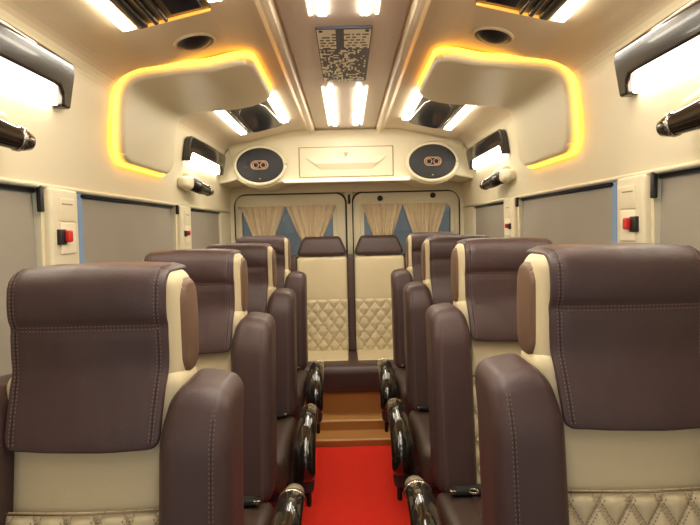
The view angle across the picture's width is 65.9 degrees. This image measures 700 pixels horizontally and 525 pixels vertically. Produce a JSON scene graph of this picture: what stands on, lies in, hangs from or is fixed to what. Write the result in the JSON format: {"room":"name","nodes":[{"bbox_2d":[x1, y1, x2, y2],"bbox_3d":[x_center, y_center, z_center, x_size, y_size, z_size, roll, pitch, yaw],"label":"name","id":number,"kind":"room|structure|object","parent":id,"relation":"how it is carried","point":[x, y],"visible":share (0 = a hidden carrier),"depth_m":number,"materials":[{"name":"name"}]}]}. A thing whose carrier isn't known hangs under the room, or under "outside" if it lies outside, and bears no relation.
{"room":"vehicle interior","nodes":[
{"label":"vehicle interior","id":0,"kind":"room"},
{"bbox_2d":[4,261,185,453],"bbox_3d":[-0.479,0.168,1.033,0.290,0.328,0.192,-1,4,0],"label":"headrest cover","id":1,"kind":"object","parent":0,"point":[96,350],"depth_m":0.97,"materials":[{"name":"brown leather"}]},
{"bbox_2d":[0,8,231,266],"bbox_3d":[-0.933,0.281,1.866,0.156,1.950,5.100,-1,4,0],"label":"wall","id":2,"kind":"structure","parent":0,"point":[72,150],"depth_m":1.86,"materials":[{"name":"beige plastic"}]},
{"bbox_2d":[0,111,35,151],"bbox_3d":[-0.877,-0.335,1.244,0.128,0.123,0.385,-1,4,0],"label":"wall fitting","id":3,"kind":"object","parent":2,"relation":"attached to","point":[17,138],"visible":1,"depth_m":1.34,"materials":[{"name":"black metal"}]},
{"bbox_2d":[0,184,36,375],"bbox_3d":[-0.948,0.160,1.043,0.016,0.697,1.225,-1,4,0],"label":"roller blind","id":4,"kind":"object","parent":2,"relation":"attached to","point":[17,230],"visible":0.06,"depth_m":1.53,"materials":[{"name":"grey fabric"}]},
{"bbox_2d":[0,18,74,108],"bbox_3d":[-0.884,-0.521,1.193,0.066,0.141,1.019,-1,4,0],"label":"wall lamp","id":5,"kind":"object","parent":2,"relation":"attached to","point":[28,67],"visible":1,"depth_m":1.50,"materials":[{"name":"white plastic"}]},
{"bbox_2d":[0,60,57,104],"bbox_3d":[-0.902,-0.482,1.195,0.028,0.056,0.935,-1,4,0],"label":"diffuser","id":6,"kind":"object","parent":5,"relation":"attached to","point":[12,75],"depth_m":1.50,"materials":[{"name":"white plastic"}]},
{"bbox_2d":[36,185,44,211],"bbox_3d":[-0.936,-0.192,1.632,0.016,0.080,0.018,-1,4,0],"label":"bracket","id":7,"kind":"object","parent":2,"relation":"attached to","point":[39,190],"visible":0.97,"depth_m":1.62,"materials":[{"name":"black plastic"}]},
{"bbox_2d":[43,187,78,265],"bbox_3d":[-0.933,0.122,1.763,0.052,0.720,0.189,-1,4,0],"label":"trim","id":8,"kind":"structure","parent":2,"relation":"attached to","point":[60,205],"depth_m":1.70,"materials":[{"name":"beige plastic"}]},
{"bbox_2d":[57,229,72,244],"bbox_3d":[-0.911,-0.081,1.721,0.033,0.050,0.058,-1,4,0],"label":"wall switch","id":9,"kind":"object","parent":2,"relation":"attached to","point":[64,236],"visible":1,"depth_m":1.72,"materials":[{"name":"black plastic"}]},
{"bbox_2d":[60,223,75,253],"bbox_3d":[-0.916,-0.078,1.756,0.008,0.100,0.093,-1,4,0],"label":"trim","id":10,"kind":"structure","parent":2,"relation":"attached to","point":[70,247],"depth_m":1.76,"materials":[{"name":"beige plastic"}]},
{"bbox_2d":[80,194,172,262],"bbox_3d":[-0.956,0.072,2.453,0.016,0.697,0.989,-1,4,0],"label":"roller blind","id":11,"kind":"object","parent":2,"relation":"attached to","point":[122,230],"visible":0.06,"depth_m":2.29,"materials":[{"name":"grey fabric"}]},
{"bbox_2d":[177,206,191,249],"bbox_3d":[-0.940,0.040,3.078,0.052,0.720,0.213,-1,4,0],"label":"trim","id":12,"kind":"structure","parent":2,"relation":"attached to","point":[184,216],"depth_m":3.00,"materials":[{"name":"beige plastic"}]},
{"bbox_2d":[185,226,189,242],"bbox_3d":[-0.924,-0.160,3.071,0.008,0.100,0.093,-1,4,0],"label":"trim","id":13,"kind":"structure","parent":2,"relation":"attached to","point":[187,228],"depth_m":3.06,"materials":[{"name":"beige plastic"}]},
{"bbox_2d":[184,231,190,236],"bbox_3d":[-0.920,-0.163,3.038,0.027,0.033,0.053,0,4,23],"label":"wall switch","id":14,"kind":"object","parent":2,"relation":"attached to","point":[186,233],"visible":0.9,"depth_m":3.02,"materials":[{"name":"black plastic"}]},
{"bbox_2d":[177,172,213,195],"bbox_3d":[-0.887,-0.451,3.121,0.128,0.123,0.385,-1,4,0],"label":"wall fitting","id":15,"kind":"object","parent":2,"relation":"attached to","point":[188,181],"visible":1,"depth_m":3.03,"materials":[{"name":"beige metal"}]},
{"bbox_2d":[182,136,225,175],"bbox_3d":[-0.896,-0.656,3.381,0.066,0.141,0.844,-1,4,0],"label":"wall lamp","id":16,"kind":"object","parent":2,"relation":"attached to","point":[196,152],"visible":1,"depth_m":3.26,"materials":[{"name":"white plastic"}]},
{"bbox_2d":[186,154,219,173],"bbox_3d":[-0.914,-0.618,3.383,0.028,0.056,0.760,-1,4,0],"label":"diffuser","id":17,"kind":"object","parent":16,"relation":"attached to","point":[207,163],"depth_m":3.36,"materials":[{"name":"white plastic"}]},
{"bbox_2d":[191,209,219,248],"bbox_3d":[-0.962,-0.001,3.634,0.016,0.697,0.764,-1,4,0],"label":"roller blind","id":18,"kind":"object","parent":2,"relation":"attached to","point":[204,224],"visible":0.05,"depth_m":3.58,"materials":[{"name":"grey fabric"}]},
{"bbox_2d":[144,248,240,353],"bbox_3d":[-0.520,0.121,1.791,0.290,0.328,0.192,-1,4,0],"label":"headrest cover","id":19,"kind":"object","parent":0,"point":[215,273],"depth_m":1.74,"materials":[{"name":"brown leather"}]},
{"bbox_2d":[206,243,270,312],"bbox_3d":[-0.526,0.074,2.555,0.290,0.328,0.192,-1,4,0],"label":"headrest cover","id":20,"kind":"object","parent":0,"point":[257,256],"depth_m":2.50,"materials":[{"name":"brown leather"}]},
{"bbox_2d":[235,235,286,288],"bbox_3d":[-0.530,0.004,3.242,0.290,0.328,0.192,-1,4,0],"label":"headrest cover","id":21,"kind":"object","parent":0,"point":[278,243],"depth_m":3.19,"materials":[{"name":"brown leather"}]},
{"bbox_2d":[0,0,674,151],"bbox_3d":[-0.020,-0.770,1.806,1.718,0.171,5.100,-1,4,0],"label":"ceiling","id":22,"kind":"structure","parent":0,"point":[281,34],"depth_m":1.89,"materials":[{"name":"beige plastic"}]},
{"bbox_2d":[88,0,220,30],"bbox_3d":[-0.532,-0.720,1.226,0.315,0.080,0.842,-1,4,0],"label":"ceiling lamp","id":23,"kind":"object","parent":22,"relation":"attached to","point":[128,15],"visible":1,"depth_m":1.55,"materials":[{"name":"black plastic"}]},
{"bbox_2d":[111,51,271,176],"bbox_3d":[-0.666,-0.628,2.369,0.597,0.443,0.665,-1,4,0],"label":"ceiling panel","id":24,"kind":"object","parent":22,"relation":"attached to","point":[149,104],"visible":0.98,"depth_m":2.24,"materials":[{"name":"beige plastic"}]},
{"bbox_2d":[174,32,215,50],"bbox_3d":[-0.540,-0.766,1.883,0.144,0.046,0.144,-1,4,0],"label":"dome","id":25,"kind":"object","parent":22,"relation":"attached to","point":[196,41],"visible":1,"depth_m":1.85,"materials":[{"name":"black plastic"}]},
{"bbox_2d":[214,92,287,134],"bbox_3d":[-0.542,-0.835,3.076,0.315,0.080,0.750,-1,4,0],"label":"ceiling lamp","id":26,"kind":"object","parent":22,"relation":"attached to","point":[269,114],"visible":0.73,"depth_m":3.05,"materials":[{"name":"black plastic"}]},
{"bbox_2d":[306,0,311,15],"bbox_3d":[-0.127,-0.773,1.139,0.012,0.008,1.270,-1,4,0],"label":"light strip","id":27,"kind":"object","parent":22,"relation":"attached to","point":[307,1],"visible":1,"depth_m":1.71,"materials":[{"name":"beige plastic"}]},
{"bbox_2d":[316,0,325,15],"bbox_3d":[-0.087,-0.773,1.139,0.028,0.012,1.270,-1,4,0],"label":"tube","id":28,"kind":"object","parent":22,"relation":"attached to","point":[321,6],"visible":1,"depth_m":1.70,"materials":[{"name":"white"}]},
{"bbox_2d":[322,87,329,124],"bbox_3d":[-0.138,-0.899,3.160,0.012,0.008,0.980,-1,4,0],"label":"light strip","id":29,"kind":"object","parent":22,"relation":"attached to","point":[323,90],"visible":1,"depth_m":3.03,"materials":[{"name":"beige plastic"}]},
{"bbox_2d":[328,86,336,125],"bbox_3d":[-0.099,-0.899,3.160,0.028,0.012,0.980,-1,4,0],"label":"tube","id":30,"kind":"object","parent":22,"relation":"attached to","point":[330,89],"visible":1,"depth_m":3.02,"materials":[{"name":"white"}]},
{"bbox_2d":[315,25,372,81],"bbox_3d":[-0.023,-0.837,2.212,0.200,0.015,0.670,-1,4,0],"label":"ceiling panel","id":31,"kind":"object","parent":22,"relation":"attached to","point":[343,50],"visible":1,"depth_m":2.12,"materials":[{"name":"grey"}]},
{"bbox_2d":[219,129,473,191],"bbox_3d":[-0.029,-0.762,4.061,1.845,0.405,0.520,-1,4,0],"label":"panel","id":32,"kind":"object","parent":22,"relation":"attached to","point":[354,156],"visible":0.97,"depth_m":3.85,"materials":[{"name":"beige plastic"}]},
{"bbox_2d":[233,145,286,185],"bbox_3d":[-0.640,-0.690,3.833,0.383,0.291,0.041,-1,4,0],"label":"speaker","id":33,"kind":"object","parent":32,"relation":"attached to","point":[256,165],"visible":1,"depth_m":3.83},
{"bbox_2d":[283,177,409,182],"bbox_3d":[-0.025,-0.590,3.859,0.900,0.022,0.050,-1,4,0],"label":"light","id":34,"kind":"object","parent":32,"relation":"attached to","point":[285,179],"depth_m":3.84,"materials":[{"name":"beige"}]},
{"bbox_2d":[405,141,458,181],"bbox_3d":[0.586,-0.718,3.838,0.383,0.291,0.041,-1,4,0],"label":"speaker","id":35,"kind":"object","parent":32,"relation":"attached to","point":[429,161],"visible":1,"depth_m":3.83},
{"bbox_2d":[354,86,361,124],"bbox_3d":[0.041,-0.902,3.160,0.028,0.012,0.980,-1,4,0],"label":"tube","id":36,"kind":"object","parent":22,"relation":"attached to","point":[358,88],"visible":1,"depth_m":3.01,"materials":[{"name":"white glass"}]},
{"bbox_2d":[361,86,367,124],"bbox_3d":[0.080,-0.904,3.161,0.012,0.008,0.980,-1,4,0],"label":"light strip","id":37,"kind":"object","parent":22,"relation":"attached to","point":[366,87],"visible":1,"depth_m":3.03,"materials":[{"name":"beige"}]},
{"bbox_2d":[361,0,370,14],"bbox_3d":[0.052,-0.777,1.139,0.028,0.012,1.270,-1,4,0],"label":"tube","id":38,"kind":"object","parent":22,"relation":"attached to","point":[365,4],"visible":1,"depth_m":1.71,"materials":[{"name":"white"}]},
{"bbox_2d":[375,0,380,13],"bbox_3d":[0.091,-0.778,1.139,0.012,0.008,1.270,-1,4,0],"label":"light strip","id":39,"kind":"object","parent":22,"relation":"attached to","point":[377,1],"visible":1,"depth_m":1.71,"materials":[{"name":"beige plastic"}]},
{"bbox_2d":[402,89,474,129],"bbox_3d":[0.488,-0.859,3.080,0.315,0.080,0.750,-1,4,0],"label":"ceiling lamp","id":40,"kind":"object","parent":22,"relation":"attached to","point":[421,111],"visible":0.77,"depth_m":3.06,"materials":[{"name":"black plastic"}]},
{"bbox_2d":[472,26,513,44],"bbox_3d":[0.499,-0.790,1.887,0.144,0.046,0.144,-1,4,0],"label":"dome","id":41,"kind":"object","parent":22,"relation":"attached to","point":[492,35],"visible":1,"depth_m":1.86,"materials":[{"name":"black plastic"}]},
{"bbox_2d":[417,47,580,168],"bbox_3d":[0.627,-0.658,2.375,0.597,0.443,0.665,-1,4,0],"label":"ceiling panel","id":42,"kind":"object","parent":22,"relation":"attached to","point":[540,96],"visible":0.97,"depth_m":2.25,"materials":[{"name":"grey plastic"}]},
{"bbox_2d":[476,0,586,21],"bbox_3d":[0.498,-0.744,1.230,0.315,0.080,0.842,-1,4,0],"label":"ceiling lamp","id":43,"kind":"object","parent":22,"relation":"attached to","point":[555,10],"visible":1,"depth_m":1.58,"materials":[{"name":"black plastic"}]},
{"bbox_2d":[230,181,463,242],"bbox_3d":[-0.012,0.049,4.376,1.870,2.060,0.070,-1,4,0],"label":"wall","id":44,"kind":"structure","parent":0,"point":[447,185],"depth_m":4.30,"materials":[{"name":"beige plastic"}]},
{"bbox_2d":[234,192,349,350],"bbox_3d":[-0.465,0.203,4.387,0.911,1.527,0.044,-1,4,0],"label":"door","id":45,"kind":"structure","parent":44,"relation":"in","point":[337,226],"depth_m":4.34,"materials":[{"name":"beige plastic"}]},
{"bbox_2d":[238,205,334,207],"bbox_3d":[-0.503,-0.445,4.303,0.780,0.010,0.010,-1,4,0],"label":"curtain rod","id":46,"kind":"object","parent":45,"relation":"attached to","point":[314,205],"visible":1,"depth_m":4.30,"materials":[{"name":"metal"}]},
{"bbox_2d":[241,206,284,235],"bbox_3d":[-0.685,-0.162,4.308,0.345,0.568,0.070,-1,4,0],"label":"curtain","id":47,"kind":"object","parent":46,"relation":"hanging from","point":[261,221],"visible":0.44,"depth_m":4.29,"materials":[{"name":"fabric"}]},
{"bbox_2d":[286,205,335,257],"bbox_3d":[-0.302,-0.171,4.309,0.400,0.568,0.070,-1,4,0],"label":"curtain","id":48,"kind":"object","parent":46,"relation":"hanging from","point":[308,221],"visible":0.55,"depth_m":4.30,"materials":[{"name":"fabric"}]},
{"bbox_2d":[341,192,357,253],"bbox_3d":[-0.009,0.177,4.405,1.860,1.600,0.068,-1,4,0],"label":"trim","id":49,"kind":"structure","parent":44,"relation":"attached to","point":[345,194],"depth_m":4.34,"materials":[{"name":"beige plastic"}]},
{"bbox_2d":[352,190,459,350],"bbox_3d":[0.464,0.182,4.391,0.878,1.527,0.044,-1,4,0],"label":"door","id":50,"kind":"structure","parent":44,"relation":"in","point":[450,222],"depth_m":4.34,"materials":[{"name":"beige plastic"}]},
{"bbox_2d":[348,194,352,253],"bbox_3d":[0.011,0.067,4.357,0.032,1.226,0.030,-1,4,0],"label":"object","id":51,"kind":"structure","parent":50,"relation":"attached to","point":[349,195],"depth_m":4.32,"materials":[{"name":"plastic"}]},
{"bbox_2d":[361,202,446,205],"bbox_3d":[0.432,-0.466,4.307,0.690,0.010,0.010,-1,4,0],"label":"curtain rod","id":52,"kind":"object","parent":50,"relation":"attached to","point":[446,202],"visible":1,"depth_m":4.30,"materials":[{"name":"metal"}]},
{"bbox_2d":[362,203,401,255],"bbox_3d":[0.261,-0.184,4.311,0.320,0.568,0.070,-1,4,0],"label":"curtain","id":53,"kind":"object","parent":52,"relation":"hanging from","point":[382,219],"visible":0.44,"depth_m":4.30,"materials":[{"name":"fabric"}]},
{"bbox_2d":[403,202,445,232],"bbox_3d":[0.598,-0.192,4.313,0.345,0.568,0.070,-1,4,0],"label":"curtain","id":54,"kind":"object","parent":52,"relation":"hanging from","point":[422,217],"visible":0.37,"depth_m":4.30,"materials":[{"name":"fabric"}]},
{"bbox_2d":[289,459,417,484],"bbox_3d":[0.026,1.247,1.931,1.970,0.030,5.100,-1,4,0],"label":"floor","id":55,"kind":"structure","parent":0,"point":[415,466],"depth_m":3.00,"materials":[{"name":"grey"}]},
{"bbox_2d":[0,261,243,524],"bbox_3d":[-0.414,0.670,0.803,0.646,1.305,0.724,-1,4,0],"label":"passenger seat","id":56,"kind":"object","parent":55,"relation":"on","point":[108,416],"visible":1,"depth_m":0.97,"materials":[{"name":"beige leather"}]},
{"bbox_2d":[143,248,305,524],"bbox_3d":[-0.454,0.624,1.561,0.646,1.305,0.724,-1,4,0],"label":"passenger seat","id":57,"kind":"object","parent":55,"relation":"on","point":[240,342],"visible":0.27,"depth_m":1.71,"materials":[{"name":"brown leather"}]},
{"bbox_2d":[244,501,273,524],"bbox_3d":[-0.502,0.831,1.462,0.540,0.151,0.500,-1,4,0],"label":"cushion","id":58,"kind":"object","parent":57,"relation":"on","point":[262,513],"depth_m":1.61,"materials":[{"name":"brown leather"}]},
{"bbox_2d":[206,243,318,512],"bbox_3d":[-0.460,0.576,2.325,0.646,1.305,0.724,-1,4,0],"label":"passenger seat","id":59,"kind":"object","parent":55,"relation":"on","point":[297,442],"visible":0.28,"depth_m":2.43,"materials":[{"name":"brown leather"}]},
{"bbox_2d":[272,416,296,494],"bbox_3d":[-0.508,0.783,2.225,0.540,0.151,0.500,-1,4,0],"label":"cushion","id":60,"kind":"object","parent":59,"relation":"on","point":[286,425],"depth_m":2.12,"materials":[{"name":"brown leather"}]},
{"bbox_2d":[234,235,324,489],"bbox_3d":[-0.465,0.506,3.011,0.646,1.305,0.724,-1,4,0],"label":"passenger seat","id":61,"kind":"object","parent":55,"relation":"on","point":[310,389],"visible":0.26,"depth_m":3.13,"materials":[{"name":"brown leather"}]},
{"bbox_2d":[292,370,307,419],"bbox_3d":[-0.513,0.713,2.912,0.540,0.151,0.500,-1,4,0],"label":"cushion","id":62,"kind":"object","parent":61,"relation":"on","point":[302,378],"depth_m":2.82,"materials":[{"name":"brown leather"}]},
{"bbox_2d":[316,412,390,446],"bbox_3d":[0.013,1.056,3.895,1.940,0.109,1.116,-1,4,0],"label":"steps","id":63,"kind":"structure","parent":55,"relation":"on","point":[352,428],"depth_m":3.50,"materials":[{"name":"brown wood"}]},
{"bbox_2d":[291,235,406,412],"bbox_3d":[-0.002,0.407,3.911,1.820,1.192,0.687,-1,4,0],"label":"bench","id":64,"kind":"object","parent":63,"relation":"on","point":[338,286],"visible":0.3,"depth_m":4.05,"materials":[{"name":"beige leather"}]},
{"bbox_2d":[304,351,397,392],"bbox_3d":[0.007,0.768,3.840,1.820,0.190,0.500,-1,4,0],"label":"cushion","id":65,"kind":"object","parent":64,"relation":"on","point":[344,371],"depth_m":3.61,"materials":[{"name":"brown leather"}]},
{"bbox_2d":[302,445,409,524],"bbox_3d":[0.028,1.264,1.362,0.560,0.008,3.962,-1,4,0],"label":"carpet","id":66,"kind":"object","parent":55,"relation":"on","point":[354,485],"visible":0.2,"depth_m":2.78,"materials":[{"name":"red carpet"}]},
{"bbox_2d":[376,232,459,477],"bbox_3d":[0.470,0.485,3.015,0.646,1.304,0.724,-1,4,0],"label":"passenger seat","id":67,"kind":"object","parent":55,"relation":"on","point":[390,388],"visible":0.28,"depth_m":3.13,"materials":[{"name":"brown leather"}]},
{"bbox_2d":[395,368,412,416],"bbox_3d":[0.529,0.689,2.916,0.540,0.151,0.500,-1,4,0],"label":"cushion","id":68,"kind":"object","parent":67,"relation":"on","point":[400,377],"depth_m":2.83,"materials":[{"name":"brown leather"}]},
{"bbox_2d":[409,232,459,281],"bbox_3d":[0.511,-0.020,3.246,0.290,0.328,0.192,-1,4,0],"label":"headrest cover","id":69,"kind":"object","parent":67,"relation":"hanging from","point":[416,239],"depth_m":3.19,"materials":[{"name":"brown leather"}]},
{"bbox_2d":[386,235,489,501],"bbox_3d":[0.477,0.539,2.327,0.646,1.304,0.724,-1,4,0],"label":"passenger seat","id":70,"kind":"object","parent":55,"relation":"on","point":[412,436],"visible":0.3,"depth_m":2.44,"materials":[{"name":"brown leather"}]},
{"bbox_2d":[408,409,436,486],"bbox_3d":[0.535,0.743,2.228,0.540,0.151,0.500,-1,4,0],"label":"cushion","id":71,"kind":"object","parent":70,"relation":"on","point":[418,418],"depth_m":2.12,"materials":[{"name":"brown leather"}]},
{"bbox_2d":[425,235,489,304],"bbox_3d":[0.517,0.035,2.558,0.290,0.328,0.192,-1,4,0],"label":"headrest cover","id":72,"kind":"object","parent":70,"relation":"hanging from","point":[438,248],"depth_m":2.50,"materials":[{"name":"brown leather"}]},
{"bbox_2d":[403,237,552,524],"bbox_3d":[0.479,0.587,1.564,0.646,1.304,0.724,-1,4,0],"label":"passenger seat","id":73,"kind":"object","parent":55,"relation":"on","point":[480,323],"visible":0.38,"depth_m":1.70,"materials":[{"name":"brown leather"}]},
{"bbox_2d":[436,492,481,524],"bbox_3d":[0.537,0.791,1.465,0.540,0.151,0.500,-1,4,0],"label":"cushion","id":74,"kind":"object","parent":73,"relation":"on","point":[459,508],"depth_m":1.58,"materials":[{"name":"brown leather"}]},
{"bbox_2d":[457,237,552,340],"bbox_3d":[0.520,0.082,1.794,0.290,0.328,0.192,-1,4,0],"label":"headrest cover","id":75,"kind":"object","parent":73,"relation":"hanging from","point":[488,268],"depth_m":1.74,"materials":[{"name":"brown leather"}]},
{"bbox_2d":[475,243,699,524],"bbox_3d":[0.473,0.634,0.805,0.646,1.304,0.724,-1,4,0],"label":"passenger seat","id":76,"kind":"object","parent":55,"relation":"on","point":[596,421],"visible":1,"depth_m":0.97,"materials":[{"name":"beige leather"}]},
{"bbox_2d":[526,243,699,430],"bbox_3d":[0.514,0.129,1.036,0.290,0.328,0.192,-1,4,0],"label":"headrest cover","id":77,"kind":"object","parent":76,"relation":"hanging from","point":[618,324],"depth_m":0.98,"materials":[{"name":"brown leather"}]},
{"bbox_2d":[461,0,699,243],"bbox_3d":[0.940,0.238,1.874,0.156,1.950,5.100,-1,4,0],"label":"wall","id":78,"kind":"structure","parent":0,"point":[619,138],"depth_m":1.86,"materials":[{"name":"beige plastic"}]},
{"bbox_2d":[466,129,509,169],"bbox_3d":[0.847,-0.696,3.388,0.066,0.141,0.844,-1,4,0],"label":"wall lamp","id":79,"kind":"object","parent":78,"relation":"attached to","point":[495,145],"visible":1,"depth_m":3.27,"materials":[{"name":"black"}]},
{"bbox_2d":[473,147,505,168],"bbox_3d":[0.867,-0.658,3.391,0.028,0.056,0.760,-1,4,0],"label":"diffuser","id":80,"kind":"object","parent":79,"relation":"attached to","point":[490,154],"depth_m":3.36,"materials":[{"name":"white plastic"}]},
{"bbox_2d":[475,201,503,237],"bbox_3d":[0.941,-0.045,3.642,0.016,0.697,0.764,-1,4,0],"label":"roller blind","id":81,"kind":"object","parent":78,"relation":"attached to","point":[489,217],"visible":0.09,"depth_m":3.58,"materials":[{"name":"grey fabric"}]},
{"bbox_2d":[479,165,515,189],"bbox_3d":[0.850,-0.491,3.128,0.128,0.123,0.385,-1,4,0],"label":"wall fitting","id":82,"kind":"object","parent":78,"relation":"attached to","point":[504,174],"visible":0.99,"depth_m":3.04,"materials":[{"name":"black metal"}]},
{"bbox_2d":[505,218,510,235],"bbox_3d":[0.900,-0.202,3.079,0.008,0.100,0.093,-1,4,0],"label":"trim","id":83,"kind":"structure","parent":78,"relation":"attached to","point":[507,220],"depth_m":3.07,"materials":[{"name":"beige plastic"}]},
{"bbox_2d":[505,223,510,228],"bbox_3d":[0.897,-0.205,3.046,0.027,0.033,0.052,-3,4,-23],"label":"wall switch","id":84,"kind":"object","parent":78,"relation":"attached to","point":[508,225],"visible":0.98,"depth_m":3.04,"materials":[{"name":"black plastic"}]},
{"bbox_2d":[504,198,517,237],"bbox_3d":[0.925,-0.002,3.086,0.052,0.720,0.213,-1,4,0],"label":"trim","id":85,"kind":"structure","parent":78,"relation":"attached to","point":[510,211],"depth_m":3.00,"materials":[{"name":"beige plastic"}]},
{"bbox_2d":[515,197,518,206],"bbox_3d":[0.908,-0.328,2.935,0.016,0.050,0.018,-1,4,0],"label":"bracket","id":86,"kind":"object","parent":78,"relation":"attached to","point":[516,198],"visible":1,"depth_m":2.93,"materials":[{"name":"black plastic"}]},
{"bbox_2d":[521,183,613,243],"bbox_3d":[0.948,0.029,2.461,0.016,0.697,0.989,-1,4,0],"label":"roller blind","id":87,"kind":"object","parent":78,"relation":"attached to","point":[568,216],"visible":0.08,"depth_m":2.30,"materials":[{"name":"grey fabric"}]},
{"bbox_2d":[620,210,635,240],"bbox_3d":[0.907,-0.120,1.764,0.008,0.100,0.093,-1,4,0],"label":"trim","id":88,"kind":"structure","parent":78,"relation":"attached to","point":[625,234],"depth_m":1.77,"materials":[{"name":"beige plastic"}]},
{"bbox_2d":[623,216,638,231],"bbox_3d":[0.902,-0.123,1.729,0.033,0.050,0.058,-1,4,0],"label":"wall switch","id":89,"kind":"object","parent":78,"relation":"attached to","point":[631,223],"visible":1,"depth_m":1.72,"materials":[{"name":"black plastic"}]},
{"bbox_2d":[617,174,650,242],"bbox_3d":[0.933,0.079,1.771,0.052,0.720,0.189,-1,4,0],"label":"trim","id":90,"kind":"structure","parent":78,"relation":"attached to","point":[633,192],"depth_m":1.70,"materials":[{"name":"beige plastic"}]},
{"bbox_2d":[650,172,657,197],"bbox_3d":[0.923,-0.235,1.640,0.016,0.080,0.018,-1,4,0],"label":"bracket","id":91,"kind":"object","parent":78,"relation":"attached to","point":[653,176],"visible":0.96,"depth_m":1.63,"materials":[{"name":"black plastic"}]},
{"bbox_2d":[614,0,699,96],"bbox_3d":[0.859,-0.561,1.200,0.066,0.141,1.019,-1,4,0],"label":"wall lamp","id":92,"kind":"object","parent":78,"relation":"attached to","point":[671,47],"visible":1,"depth_m":1.47,"materials":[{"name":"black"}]},
{"bbox_2d":[632,39,699,92],"bbox_3d":[0.879,-0.523,1.202,0.028,0.056,0.935,-1,4,0],"label":"diffuser","id":93,"kind":"object","parent":92,"relation":"attached to","point":[686,56],"depth_m":1.48,"materials":[{"name":"white plastic"}]},
{"bbox_2d":[656,90,699,136],"bbox_3d":[0.860,-0.374,1.252,0.128,0.123,0.385,-1,4,0],"label":"wall fitting","id":94,"kind":"object","parent":78,"relation":"attached to","point":[686,119],"visible":1,"depth_m":1.34,"materials":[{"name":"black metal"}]},
{"bbox_2d":[658,167,699,249],"bbox_3d":[0.956,0.116,1.051,0.016,0.697,1.225,-1,4,0],"label":"roller blind","id":95,"kind":"object","parent":78,"relation":"attached to","point":[680,195],"visible":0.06,"depth_m":1.55,"materials":[{"name":"grey fabric"}]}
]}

